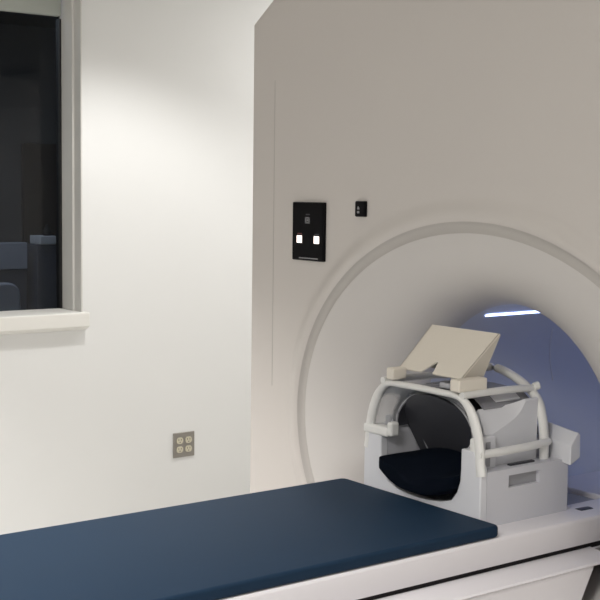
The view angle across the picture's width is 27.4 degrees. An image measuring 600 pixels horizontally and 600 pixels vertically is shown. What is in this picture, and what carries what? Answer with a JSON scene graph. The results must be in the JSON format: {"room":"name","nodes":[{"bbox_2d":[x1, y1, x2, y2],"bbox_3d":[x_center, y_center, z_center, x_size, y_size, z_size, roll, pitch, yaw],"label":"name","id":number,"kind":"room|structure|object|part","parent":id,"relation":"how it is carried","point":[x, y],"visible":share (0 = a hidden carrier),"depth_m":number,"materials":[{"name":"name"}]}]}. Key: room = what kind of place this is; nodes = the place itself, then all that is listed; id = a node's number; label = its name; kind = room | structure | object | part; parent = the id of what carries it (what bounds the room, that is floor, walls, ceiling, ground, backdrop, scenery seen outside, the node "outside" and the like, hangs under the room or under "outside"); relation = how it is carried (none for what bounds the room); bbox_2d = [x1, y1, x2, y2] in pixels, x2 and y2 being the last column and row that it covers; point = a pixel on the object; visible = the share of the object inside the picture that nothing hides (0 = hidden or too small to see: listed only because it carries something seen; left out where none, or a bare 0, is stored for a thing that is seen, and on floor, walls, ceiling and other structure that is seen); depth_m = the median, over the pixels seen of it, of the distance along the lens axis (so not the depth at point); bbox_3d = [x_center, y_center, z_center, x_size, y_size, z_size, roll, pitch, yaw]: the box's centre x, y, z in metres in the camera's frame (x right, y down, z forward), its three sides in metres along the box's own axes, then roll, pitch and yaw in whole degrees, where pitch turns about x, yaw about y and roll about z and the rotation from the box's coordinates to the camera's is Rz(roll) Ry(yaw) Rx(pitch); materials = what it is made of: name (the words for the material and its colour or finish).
{"room":"radiology room","nodes":[
{"label":"radiology room","id":0,"kind":"room"},
{"bbox_2d":[0,23,55,242],"bbox_3d":[-2.887,-0.512,8.126,5.400,2.750,0.100,-3,6,-37],"label":"wall","id":1,"kind":"structure","parent":0,"point":[27,53],"depth_m":8.69,"materials":[{"name":"paint"}]},
{"bbox_2d":[21,143,56,302],"bbox_3d":[-1.612,-0.161,8.995,0.850,1.930,0.100,-3,6,-37],"label":"door","id":2,"kind":"structure","parent":1,"relation":"in","point":[38,161],"depth_m":8.76,"materials":[{"name":"brown wood"}]},
{"bbox_2d":[0,11,59,27],"bbox_3d":[-1.888,-1.804,6.698,5.400,0.100,3.172,-3,6,-37],"label":"ceiling","id":3,"kind":"structure","parent":0,"point":[15,18],"depth_m":8.34,"materials":[{"name":"paint"}]},
{"bbox_2d":[0,0,273,534],"bbox_3d":[-1.697,-0.236,4.884,7.800,2.800,0.190,-3,6,-37],"label":"wall","id":4,"kind":"structure","parent":0,"point":[89,418],"depth_m":5.54,"materials":[{"name":"paint"}]},
{"bbox_2d":[0,0,89,334],"bbox_3d":[-1.739,-0.563,4.805,1.905,1.455,0.254,-3,6,-37],"label":"window","id":5,"kind":"structure","parent":4,"relation":"in","point":[69,314],"depth_m":5.33,"materials":[{"name":"paint"}]},
{"bbox_3d":[-1.742,0.123,4.858,1.905,0.078,0.234,-3,6,-37],"label":"sill","id":6,"kind":"part","parent":5,"relation":"part of","materials":[{"name":"paint"}]},
{"bbox_3d":[-1.742,-0.601,4.806,1.873,1.379,0.202,-3,6,-37],"label":"frame","id":7,"kind":"part","parent":5,"relation":"part of","materials":[{"name":"paint"}]},
{"bbox_2d":[173,431,193,457],"bbox_3d":[-0.539,0.671,5.720,0.114,0.116,0.010,-3,6,-37],"label":"wall outlet","id":8,"kind":"object","parent":4,"relation":"attached to","point":[183,442],"visible":1,"depth_m":5.72,"materials":[{"name":"metal"}]},
{"bbox_2d":[176,446,182,452],"bbox_3d":[-0.556,0.693,5.705,0.035,0.029,0.003,-3,6,-37],"label":"receptacle","id":9,"kind":"object","parent":8,"relation":"attached to","point":[179,449],"depth_m":5.70,"materials":[{"name":"beige plastic"}]},
{"bbox_2d":[177,437,182,443],"bbox_3d":[-0.556,0.651,5.702,0.035,0.029,0.003,-3,6,-37],"label":"receptacle","id":10,"kind":"object","parent":8,"relation":"attached to","point":[179,439],"depth_m":5.70,"materials":[{"name":"beige plastic"}]},
{"bbox_2d":[185,436,191,442],"bbox_3d":[-0.518,0.649,5.730,0.035,0.029,0.003,-3,6,-37],"label":"receptacle","id":11,"kind":"object","parent":8,"relation":"attached to","point":[188,439],"depth_m":5.73,"materials":[{"name":"beige plastic"}]},
{"bbox_2d":[185,445,191,451],"bbox_3d":[-0.519,0.691,5.733,0.035,0.029,0.003,-3,6,-37],"label":"receptacle","id":12,"kind":"object","parent":8,"relation":"attached to","point":[188,448],"depth_m":5.73,"materials":[{"name":"beige plastic"}]},
{"bbox_3d":[0.411,1.484,2.190,8.100,0.100,7.278,-3,6,-37],"label":"floor","id":13,"kind":"structure","parent":0,"visible":0},
{"bbox_2d":[218,471,599,599],"bbox_3d":[-0.029,0.940,2.698,4.050,0.884,0.662,-3,6,-37],"label":"table","id":14,"kind":"object","parent":13,"relation":"on","point":[553,556],"visible":0.37,"depth_m":2.65,"materials":[{"name":"white plastic"}]},
{"bbox_2d":[0,478,497,599],"bbox_3d":[-0.673,0.529,2.172,2.365,0.026,0.542,-3,6,-37],"label":"pad","id":15,"kind":"object","parent":14,"relation":"on","point":[215,549],"visible":1,"depth_m":2.50,"materials":[{"name":"blue plastic"}]},
{"bbox_2d":[364,363,579,524],"bbox_3d":[0.401,0.323,2.949,0.312,0.328,0.429,-3,6,-37],"label":"coil","id":16,"kind":"object","parent":14,"relation":"on","point":[512,471],"visible":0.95,"depth_m":2.85,"materials":[{"name":"white plastic"}]},
{"bbox_3d":[0.230,0.318,3.032,0.042,0.074,0.018,-3,6,-37],"label":"post","id":17,"kind":"part","parent":16,"relation":"part of","materials":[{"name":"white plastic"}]},
{"bbox_3d":[0.297,0.190,3.035,0.241,0.023,0.018,-3,6,-35],"label":"rail","id":18,"kind":"part","parent":16,"relation":"part of","materials":[{"name":"plastic"}]},
{"bbox_2d":[379,448,461,495],"bbox_3d":[0.315,0.403,2.904,0.136,0.091,0.261,-3,6,-37],"label":"cushion","id":19,"kind":"object","parent":16,"relation":"in","point":[429,471],"visible":0.86,"depth_m":2.89,"materials":[{"name":"blue fabric"}]},
{"bbox_3d":[0.286,0.406,2.883,0.022,0.170,0.400,-3,6,-37],"label":"plate","id":20,"kind":"part","parent":16,"relation":"part of","materials":[{"name":"white plastic"}]},
{"bbox_3d":[0.364,0.342,2.935,0.166,0.249,0.268,-3,6,-37],"label":"panel","id":21,"kind":"part","parent":16,"relation":"part of","materials":[{"name":"black plastic"}]},
{"bbox_2d":[400,324,499,378],"bbox_3d":[0.349,0.121,2.913,0.116,0.101,0.228,-3,6,-37],"label":"mirror","id":22,"kind":"object","parent":16,"relation":"on","point":[455,353],"visible":0.95,"depth_m":2.90,"materials":[{"name":"beige plastic"}]},
{"bbox_3d":[0.376,0.121,2.933,0.048,0.094,0.228,-3,6,-37],"label":"panel","id":23,"kind":"part","parent":22,"relation":"part of","materials":[{"name":"beige plastic"}]},
{"bbox_3d":[0.413,0.128,2.828,0.116,0.098,0.008,-3,6,-33],"label":"panel","id":24,"kind":"part","parent":22,"relation":"part of","materials":[{"name":"beige plastic"}]},
{"bbox_3d":[0.421,0.343,2.779,0.042,0.074,0.018,-3,6,-37],"label":"post","id":25,"kind":"part","parent":16,"relation":"part of","materials":[{"name":"white plastic"}]},
{"bbox_3d":[0.455,0.211,2.826,0.241,0.023,0.018,-3,6,-39],"label":"rail","id":26,"kind":"part","parent":16,"relation":"part of","materials":[{"name":"plastic"}]},
{"bbox_3d":[0.490,0.337,2.798,0.253,0.019,0.027,-4,7,-41],"label":"rail","id":27,"kind":"part","parent":16,"relation":"part of","materials":[{"name":"plastic"}]},
{"bbox_3d":[0.556,0.203,2.902,0.020,0.023,0.020,-1,5,-14],"label":"rail knob","id":28,"kind":"part","parent":16,"relation":"part of","materials":[{"name":"plastic"}]},
{"bbox_3d":[0.576,0.517,3.112,0.172,0.068,0.330,-3,6,-37],"label":"recess panel","id":29,"kind":"part","parent":14,"relation":"part of","materials":[{"name":"grey plastic"}]},
{"bbox_2d":[250,0,599,599],"bbox_3d":[1.075,0.177,3.455,1.712,2.298,1.824,-3,6,-37],"label":"scanner","id":30,"kind":"object","parent":13,"relation":"on","point":[418,165],"visible":0.73,"depth_m":3.18,"materials":[{"name":"plastic"}]},
{"bbox_3d":[0.026,-0.190,3.415,0.013,0.162,0.142,-3,6,-37],"label":"control panel","id":31,"kind":"part","parent":30,"relation":"part of","materials":[{"name":"black plastic"}]},
{"bbox_3d":[-1.923,1.035,6.949,5.400,0.100,3.172,-3,6,-37],"label":"floor","id":32,"kind":"structure","parent":0,"visible":0},
{"bbox_2d":[0,282,19,310],"bbox_3d":[-1.509,0.461,6.741,0.538,1.090,0.541,-3,6,-37],"label":"office chair","id":33,"kind":"object","parent":32,"relation":"on","point":[9,292],"visible":0.17,"depth_m":6.83,"materials":[{"name":"blue fabric"}]},
{"bbox_2d":[0,242,26,309],"bbox_3d":[-2.558,0.323,6.986,1.890,1.296,0.640,-3,6,-37],"label":"reception desk","id":34,"kind":"object","parent":32,"relation":"on","point":[13,255],"visible":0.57,"depth_m":7.21,"materials":[{"name":"grey laminate"}]},
{"bbox_3d":[-2.371,-0.221,6.697,1.890,0.156,0.040,-3,6,-37],"label":"panel","id":35,"kind":"part","parent":34,"relation":"part of","materials":[{"name":"grey laminate"}]},
{"bbox_3d":[-2.385,0.424,6.762,1.890,1.139,0.040,-3,6,-37],"label":"panel","id":36,"kind":"part","parent":34,"relation":"part of","materials":[{"name":"grey plastic"}]},
{"bbox_2d":[27,235,56,309],"bbox_3d":[-1.540,0.282,7.375,0.128,1.335,0.155,-3,6,-37],"label":"cabinet","id":37,"kind":"object","parent":32,"relation":"on","point":[41,250],"visible":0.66,"depth_m":7.29,"materials":[{"name":"grey plastic"}]},
{"bbox_2d":[43,224,51,235],"bbox_3d":[-1.499,-0.416,7.310,0.052,0.067,0.052,-3,6,-37],"label":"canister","id":38,"kind":"object","parent":37,"relation":"on","point":[47,231],"visible":1,"depth_m":7.29,"materials":[{"name":"black"}]}
]}

